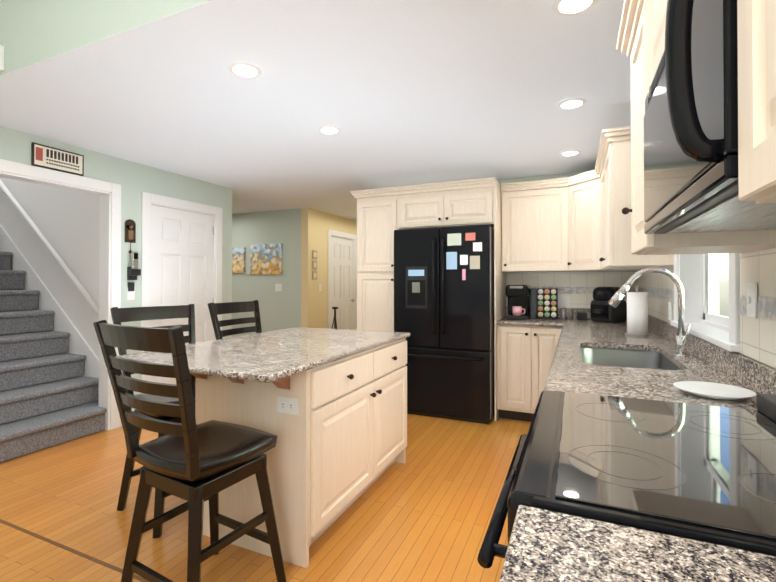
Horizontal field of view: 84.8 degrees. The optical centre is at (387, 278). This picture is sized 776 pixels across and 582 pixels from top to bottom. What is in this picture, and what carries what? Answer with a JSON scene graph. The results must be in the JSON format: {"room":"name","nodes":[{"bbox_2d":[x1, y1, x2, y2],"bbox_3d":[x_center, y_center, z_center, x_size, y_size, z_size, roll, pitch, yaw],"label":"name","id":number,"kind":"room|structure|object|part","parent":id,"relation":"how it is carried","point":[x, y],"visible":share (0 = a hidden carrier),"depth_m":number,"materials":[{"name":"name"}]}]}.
{"room":"kitchen","nodes":[
{"label":"kitchen","id":0,"kind":"room"},
{"bbox_2d":[0,177,99,357],"bbox_3d":[-4.286,-1.238,4.049,3.710,5.100,1.370,0,0,24],"label":"wall","id":1,"kind":"structure","parent":0,"point":[66,221],"depth_m":4.18,"materials":[{"name":"white paint"}]},
{"bbox_2d":[0,179,98,316],"bbox_3d":[-3.711,-0.659,4.363,2.641,2.125,0.080,0,0,24],"label":"stair handrail","id":2,"kind":"object","parent":1,"relation":"attached to","point":[75,280],"visible":0.9,"depth_m":4.14,"materials":[{"name":"white wood"}]},
{"bbox_2d":[0,126,231,408],"bbox_3d":[-2.997,0.110,2.513,0.120,2.380,5.480,0,0,24],"label":"wall","id":3,"kind":"structure","parent":0,"point":[134,180],"depth_m":3.90,"materials":[{"name":"paint"}]},
{"bbox_2d":[31,142,83,175],"bbox_3d":[-2.569,-0.928,3.316,0.019,0.171,0.360,0,0,24],"label":"kitchen sign","id":4,"kind":"object","parent":3,"relation":"attached to","point":[48,157],"visible":1,"depth_m":3.29,"materials":[{"name":"beige wood"}]},
{"bbox_2d":[0,159,221,430],"bbox_3d":[-2.984,0.228,2.524,0.142,2.145,5.472,0,0,24],"label":"trim","id":5,"kind":"structure","parent":3,"relation":"attached to","point":[109,193],"depth_m":3.71,"materials":[{"name":"white wood"}]},
{"bbox_2d":[125,219,135,253],"bbox_3d":[-2.325,-0.384,3.844,0.038,0.311,0.100,0,0,24],"label":"hanging ornament","id":6,"kind":"object","parent":3,"relation":"attached to","point":[130,230],"visible":0.96,"depth_m":3.84,"materials":[{"name":"brown wood"}]},
{"bbox_2d":[127,251,140,299],"bbox_3d":[-2.301,-0.029,3.847,0.075,0.440,0.090,0,0,24],"label":"phone","id":7,"kind":"object","parent":3,"relation":"attached to","point":[133,271],"visible":1,"depth_m":3.83,"materials":[{"name":"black plastic"}]},
{"bbox_2d":[150,204,213,383],"bbox_3d":[-2.091,0.297,4.391,0.111,2.012,0.782,0,0,24],"label":"door","id":8,"kind":"structure","parent":3,"relation":"in","point":[182,257],"depth_m":4.38,"materials":[{"name":"white wood"}]},
{"bbox_2d":[0,0,287,93],"bbox_3d":[-0.917,-1.696,1.829,4.250,1.220,0.120,0,0,24],"label":"wall","id":9,"kind":"structure","parent":0,"point":[41,40],"depth_m":2.00,"materials":[{"name":"paint"}]},
{"bbox_2d":[0,45,3,71],"bbox_3d":[-2.094,-1.167,2.260,0.125,0.130,0.028,0,0,24],"label":"thermostat","id":10,"kind":"object","parent":9,"relation":"attached to","point":[1,58],"visible":1,"depth_m":2.24,"materials":[{"name":"white plastic"}]},
{"bbox_2d":[0,414,530,581],"bbox_3d":[-1.701,1.364,4.227,8.040,0.100,9.920,0,0,24],"label":"floor","id":11,"kind":"structure","parent":0,"point":[424,512],"depth_m":2.28,"materials":[{"name":"brown wood"}]},
{"bbox_2d":[0,224,106,462],"bbox_3d":[-4.223,-0.264,4.013,3.589,3.152,1.123,0,0,24],"label":"stairs","id":12,"kind":"structure","parent":11,"relation":"on","point":[49,378],"depth_m":3.72,"materials":[{"name":"grey carpet"}]},
{"bbox_2d":[0,519,148,581],"bbox_3d":[-1.224,1.295,1.901,3.570,0.001,0.018,0,0,24],"label":"transition strip","id":13,"kind":"object","parent":11,"relation":"on","point":[103,563],"visible":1,"depth_m":2.02,"materials":[{"name":"brown wood"}]},
{"bbox_2d":[110,304,195,537],"bbox_3d":[-1.239,0.731,2.464,0.562,1.140,0.484,0,-1,37],"label":"stool","id":14,"kind":"object","parent":11,"relation":"on","point":[120,315],"visible":0.19,"depth_m":2.42,"materials":[{"name":"brown wood"}]},
{"bbox_2d":[93,320,286,581],"bbox_3d":[-0.760,0.725,1.681,0.485,1.141,0.562,0,-1,30],"label":"stool","id":15,"kind":"object","parent":11,"relation":"on","point":[192,463],"visible":1,"depth_m":1.57,"materials":[{"name":"brown wood"}]},
{"bbox_2d":[208,300,261,339],"bbox_3d":[-0.929,0.736,3.082,0.562,1.142,0.485,0,0,24],"label":"stool","id":16,"kind":"object","parent":11,"relation":"on","point":[215,309],"visible":0.29,"depth_m":3.17,"materials":[{"name":"brown wood"}]},
{"bbox_2d":[193,335,409,567],"bbox_3d":[-0.512,0.855,2.547,0.900,0.890,1.382,0,0,24],"label":"kitchen island","id":17,"kind":"object","parent":11,"relation":"on","point":[327,407],"depth_m":2.07,"materials":[{"name":"beige wood"}]},
{"bbox_2d":[104,327,410,382],"bbox_3d":[-0.598,0.395,2.535,0.990,0.029,1.540,0,0,24],"label":"island countertop","id":18,"kind":"structure","parent":17,"relation":"on","point":[270,356],"depth_m":2.18,"materials":[{"name":"grey stone"}]},
{"bbox_2d":[331,307,337,328],"bbox_3d":[-0.790,0.880,6.520,0.312,0.907,0.273,0,0,24],"label":"tripod stand","id":19,"kind":"object","parent":11,"relation":"on","point":[335,321],"visible":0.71,"depth_m":6.47,"materials":[{"name":"black metal"}]},
{"bbox_2d":[354,189,401,331],"bbox_3d":[0.008,0.217,4.704,0.488,2.200,0.639,0,0,24],"label":"tall cabinet","id":20,"kind":"object","parent":11,"relation":"on","point":[383,214],"depth_m":4.42,"materials":[{"name":"beige wood"}]},
{"bbox_2d":[394,225,493,423],"bbox_3d":[0.623,0.417,4.299,0.934,1.795,0.825,0,0,24],"label":"fridge","id":21,"kind":"object","parent":11,"relation":"on","point":[444,297],"visible":0.79,"depth_m":3.94,"materials":[{"name":"black metal"}]},
{"bbox_2d":[496,323,563,421],"bbox_3d":[1.414,0.867,4.090,0.615,0.890,0.619,0,0,24],"label":"base cabinet","id":22,"kind":"object","parent":11,"relation":"on","point":[536,357],"depth_m":3.85,"materials":[{"name":"beige wood"}]},
{"bbox_2d":[496,315,563,326],"bbox_3d":[1.395,0.407,4.095,0.579,0.029,0.633,0,0,24],"label":"countertop","id":23,"kind":"structure","parent":22,"relation":"on","point":[530,322],"depth_m":3.86,"materials":[{"name":"grey stone"}]},
{"bbox_2d":[505,285,536,319],"bbox_3d":[1.316,0.225,4.181,0.275,0.335,0.315,0,0,24],"label":"coffee maker","id":24,"kind":"object","parent":23,"relation":"on","point":[522,302],"visible":1,"depth_m":4.14,"materials":[{"name":"black plastic"}]},
{"bbox_2d":[537,288,557,319],"bbox_3d":[1.560,0.242,4.158,0.190,0.300,0.090,0,0,24],"label":"rack","id":25,"kind":"object","parent":23,"relation":"on","point":[547,303],"visible":1,"depth_m":4.14,"materials":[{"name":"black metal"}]},
{"bbox_2d":[548,319,756,409],"bbox_3d":[1.449,0.397,2.706,0.638,0.030,3.131,0,0,24],"label":"countertop","id":26,"kind":"structure","parent":22,"relation":"on","point":[571,372],"depth_m":1.69,"materials":[{"name":"grey stone"}]},
{"bbox_2d":[561,309,565,319],"bbox_3d":[1.698,0.341,4.113,0.043,0.103,0.043,0,0,12],"label":"shaker","id":27,"kind":"object","parent":26,"relation":"on","point":[563,315],"depth_m":4.10,"materials":[{"name":"silver metal"}]},
{"bbox_2d":[568,309,572,319],"bbox_3d":[1.766,0.341,4.105,0.043,0.103,0.043,0,0,12],"label":"shaker","id":28,"kind":"object","parent":26,"relation":"on","point":[570,316],"depth_m":4.09,"materials":[{"name":"silver metal"}]},
{"bbox_2d":[590,287,626,322],"bbox_3d":[1.969,0.230,3.822,0.285,0.320,0.220,0,-1,-26],"label":"air fryer","id":29,"kind":"object","parent":26,"relation":"on","point":[602,310],"visible":0.85,"depth_m":3.75,"materials":[{"name":"black plastic"}]},
{"bbox_2d":[584,343,679,370],"bbox_3d":[1.194,0.507,2.137,0.422,0.223,0.772,0,0,24],"label":"sink","id":30,"kind":"object","parent":26,"relation":"in","point":[626,356],"depth_m":2.46,"materials":[{"name":"silver metal"}]},
{"bbox_2d":[625,286,649,336],"bbox_3d":[1.687,0.215,2.873,0.150,0.336,0.150,0,0,24],"label":"paper towel","id":31,"kind":"object","parent":26,"relation":"on","point":[637,313],"visible":1,"depth_m":2.82,"materials":[{"name":"white paper"}]},
{"bbox_2d":[608,267,689,357],"bbox_3d":[1.279,0.160,2.096,0.348,0.433,0.090,0,0,24],"label":"faucet","id":32,"kind":"object","parent":26,"relation":"on","point":[614,301],"visible":1,"depth_m":2.05,"materials":[{"name":"silver metal"}]},
{"bbox_2d":[673,381,756,399],"bbox_3d":[1.043,0.361,1.363,0.212,0.018,0.212,0,0,24],"label":"plate","id":33,"kind":"object","parent":26,"relation":"on","point":[712,390],"visible":0.98,"depth_m":1.38,"materials":[{"name":"white ceramic"}]},
{"bbox_2d":[477,390,775,567],"bbox_3d":[0.620,0.801,0.934,0.707,0.974,0.762,0,0,24],"label":"range","id":34,"kind":"object","parent":11,"relation":"on","point":[703,473],"visible":0.75,"depth_m":0.81,"materials":[{"name":"black glass"}]},
{"bbox_2d":[232,208,300,336],"bbox_3d":[-2.902,0.146,7.066,3.560,2.380,0.152,0,0,24],"label":"wall","id":35,"kind":"structure","parent":0,"point":[279,310],"depth_m":6.54,"materials":[{"name":"green paint"}]},
{"bbox_3d":[-2.464,-0.296,6.810,0.430,0.400,0.030,0,0,24],"label":"picture","id":36,"kind":"part","parent":35,"relation":"part of"},
{"bbox_3d":[-1.881,-0.303,6.553,0.595,0.470,0.030,0,0,24],"label":"picture","id":37,"kind":"part","parent":35,"relation":"part of"},
{"bbox_2d":[275,284,281,290],"bbox_3d":[-1.669,0.131,6.465,0.120,0.115,0.013,0,0,24],"label":"light switch","id":38,"kind":"object","parent":35,"relation":"attached to","point":[278,287],"visible":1,"depth_m":6.46,"materials":[{"name":"white plastic"}]},
{"bbox_2d":[0,0,630,220],"bbox_3d":[-1.072,-1.105,5.674,8.040,0.100,6.800,0,0,24],"label":"ceiling","id":39,"kind":"structure","parent":0,"point":[405,92],"depth_m":2.56,"materials":[{"name":"white paint"}]},
{"bbox_2d":[228,61,261,77],"bbox_3d":[-0.738,-1.076,2.193,0.170,0.006,0.170,0,0,24],"label":"recessed light","id":40,"kind":"object","parent":39,"relation":"in","point":[244,69],"visible":0.96,"depth_m":2.18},
{"bbox_2d":[318,126,340,133],"bbox_3d":[-0.422,-1.069,3.059,0.170,0.006,0.170,0,0,24],"label":"recessed light","id":41,"kind":"object","parent":39,"relation":"in","point":[329,129],"visible":0.88,"depth_m":3.04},
{"bbox_2d":[559,150,580,155],"bbox_3d":[1.544,-1.065,3.601,0.170,0.006,0.170,0,0,24],"label":"recessed light","id":42,"kind":"object","parent":39,"relation":"in","point":[570,152],"visible":0.98,"depth_m":3.58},
{"bbox_2d":[557,98,586,108],"bbox_3d":[1.127,-1.072,2.605,0.170,0.006,0.170,0,0,24],"label":"recessed light","id":43,"kind":"object","parent":39,"relation":"in","point":[571,103],"visible":0.98,"depth_m":2.59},
{"bbox_2d":[552,0,597,15],"bbox_3d":[0.734,-1.080,1.664,0.170,0.006,0.170,0,0,24],"label":"recessed light","id":44,"kind":"object","parent":39,"relation":"in","point":[559,7],"visible":1,"depth_m":1.68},
{"bbox_2d":[301,208,356,327],"bbox_3d":[-0.671,0.150,7.564,0.120,2.380,2.800,0,0,24],"label":"wall","id":45,"kind":"structure","parent":0,"point":[316,225],"depth_m":6.47,"materials":[{"name":"yellow paint"}]},
{"bbox_2d":[312,250,316,279],"bbox_3d":[-1.106,-0.209,6.403,0.020,0.440,0.120,0,0,24],"label":"picture frames","id":46,"kind":"object","parent":45,"relation":"attached to","point":[314,264],"visible":0.96,"depth_m":6.38,"materials":[{"name":"brown wood"}]},
{"bbox_2d":[328,229,356,329],"bbox_3d":[-2.292,0.283,8.264,3.688,2.125,2.804,0,0,24],"label":"trim","id":47,"kind":"structure","parent":45,"relation":"attached to","point":[338,234],"depth_m":7.34,"materials":[{"name":"white wood"}]},
{"bbox_2d":[331,236,354,329],"bbox_3d":[-0.760,0.319,7.186,0.111,2.012,0.752,0,0,24],"label":"hall door","id":48,"kind":"structure","parent":45,"relation":"in","point":[342,300],"depth_m":7.21,"materials":[{"name":"white wood"}]},
{"bbox_2d":[498,171,638,308],"bbox_3d":[1.114,0.127,4.635,2.810,2.380,0.120,0,0,24],"label":"wall","id":49,"kind":"structure","parent":0,"point":[533,178],"depth_m":4.37,"materials":[{"name":"white paint"}]},
{"bbox_2d":[398,181,501,232],"bbox_3d":[0.671,-0.698,4.419,0.960,0.376,0.639,0,0,24],"label":"upper cabinet","id":50,"kind":"object","parent":49,"relation":"attached to","point":[476,203],"depth_m":4.11,"materials":[{"name":"beige wood"}]},
{"bbox_2d":[501,180,563,271],"bbox_3d":[1.466,-0.479,4.224,0.610,0.815,0.350,0,0,24],"label":"upper cabinet","id":51,"kind":"object","parent":49,"relation":"attached to","point":[532,214],"depth_m":4.07,"materials":[{"name":"beige wood"}]},
{"bbox_2d":[508,308,590,318],"bbox_3d":[1.801,0.344,4.251,1.197,0.100,0.020,0,0,24],"label":"backsplash","id":52,"kind":"structure","parent":49,"relation":"attached to","point":[575,310],"depth_m":4.22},
{"bbox_2d":[507,271,634,307],"bbox_3d":[1.807,0.111,4.257,1.200,0.359,0.009,0,0,24],"label":"tile backsplash","id":53,"kind":"structure","parent":49,"relation":"attached to","point":[579,286],"depth_m":4.23,"materials":[{"name":"tile"}]},
{"bbox_2d":[558,296,569,307],"bbox_3d":[1.764,0.234,4.263,0.120,0.115,0.013,0,0,24],"label":"outlet","id":54,"kind":"object","parent":53,"relation":"attached to","point":[563,301],"visible":0.85,"depth_m":4.26,"materials":[{"name":"white plastic"}]},
{"bbox_2d":[499,505,775,581],"bbox_3d":[0.086,0.372,-0.383,0.638,0.029,2.073,0,0,24],"label":"countertop","id":55,"kind":"structure","parent":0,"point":[544,545],"depth_m":0.56,"materials":[{"name":"grey stone"}]},
{"bbox_2d":[652,247,775,368],"bbox_3d":[1.214,0.099,1.158,0.180,2.380,6.400,0,0,24],"label":"wall","id":56,"kind":"structure","parent":0,"point":[740,353],"depth_m":1.43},
{"bbox_2d":[564,168,599,271],"bbox_3d":[1.745,-0.507,3.772,0.273,0.856,0.275,0,0,24],"label":"upper cabinet","id":57,"kind":"object","parent":56,"relation":"attached to","point":[591,221],"depth_m":3.78,"materials":[{"name":"beige wood"}]},
{"bbox_2d":[600,132,673,271],"bbox_3d":[1.767,-0.488,3.079,0.351,0.815,0.982,0,0,24],"label":"upper cabinet","id":58,"kind":"object","parent":56,"relation":"attached to","point":[613,198],"depth_m":2.69,"materials":[{"name":"beige wood"}]},
{"bbox_2d":[640,0,664,103],"bbox_3d":[0.873,-0.731,1.053,0.351,0.362,0.396,0,0,24],"label":"upper cabinet","id":59,"kind":"object","parent":56,"relation":"attached to","point":[652,42],"depth_m":1.25,"materials":[{"name":"beige wood"}]},
{"bbox_2d":[644,0,775,233],"bbox_3d":[0.757,-0.341,0.883,0.423,0.414,0.766,0,0,24],"label":"over-the-range microwave","id":60,"kind":"object","parent":59,"relation":"attached to","point":[691,146],"visible":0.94,"depth_m":0.68,"materials":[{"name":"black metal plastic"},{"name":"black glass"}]},
{"bbox_2d":[635,265,673,322],"bbox_3d":[2.041,-0.180,3.274,0.011,0.927,1.624,0,0,24],"label":"tile backsplash","id":61,"kind":"structure","parent":56,"relation":"attached to","point":[659,287],"depth_m":3.05,"materials":[{"name":"tile"}]},
{"bbox_2d":[668,302,671,320],"bbox_3d":[1.754,0.201,2.647,0.013,0.115,0.075,0,0,24],"label":"outlet","id":62,"kind":"object","parent":61,"relation":"attached to","point":[670,311],"visible":0.88,"depth_m":2.62,"materials":[{"name":"white plastic"}]},
{"bbox_2d":[664,0,667,39],"bbox_3d":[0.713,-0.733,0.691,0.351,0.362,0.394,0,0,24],"label":"upper cabinet","id":63,"kind":"object","parent":56,"relation":"attached to","point":[665,1],"depth_m":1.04,"materials":[{"name":"beige wood"}]},
{"bbox_2d":[624,0,775,259],"bbox_3d":[1.033,-0.501,1.414,0.351,0.815,0.398,0,0,24],"label":"upper cabinet","id":64,"kind":"object","parent":56,"relation":"attached to","point":[641,246],"depth_m":1.45,"materials":[{"name":"beige wood"}]},
{"bbox_2d":[670,253,739,352],"bbox_3d":[1.568,-0.314,2.006,0.215,1.171,1.076,0,0,24],"label":"window","id":65,"kind":"structure","parent":56,"relation":"in","point":[711,284],"depth_m":2.21,"materials":[{"name":"clear glass"}]},
{"bbox_2d":[648,315,775,394],"bbox_3d":[1.157,0.320,1.279,0.020,0.100,5.978,0,0,24],"label":"backsplash","id":66,"kind":"structure","parent":56,"relation":"attached to","point":[759,377],"depth_m":1.60,"materials":[{"name":"grey stone"}]},
{"bbox_2d":[737,0,775,203],"bbox_3d":[0.552,-0.510,0.323,0.351,0.815,0.407,0,0,24],"label":"upper cabinet","id":67,"kind":"object","parent":56,"relation":"attached to","point":[756,19],"depth_m":0.52,"materials":[{"name":"beige wood"}]},
{"bbox_2d":[739,248,775,367],"bbox_3d":[0.940,-0.200,0.776,0.009,0.927,1.675,0,0,24],"label":"tile backsplash","id":68,"kind":"structure","parent":56,"relation":"attached to","point":[758,338],"depth_m":1.37,"materials":[{"name":"tile"}]},
{"bbox_2d":[747,283,756,317],"bbox_3d":[1.213,0.071,1.421,0.013,0.115,0.075,0,0,24],"label":"light switch","id":69,"kind":"object","parent":68,"relation":"attached to","point":[752,300],"visible":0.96,"depth_m":1.41,"materials":[{"name":"white plastic"}]}
]}

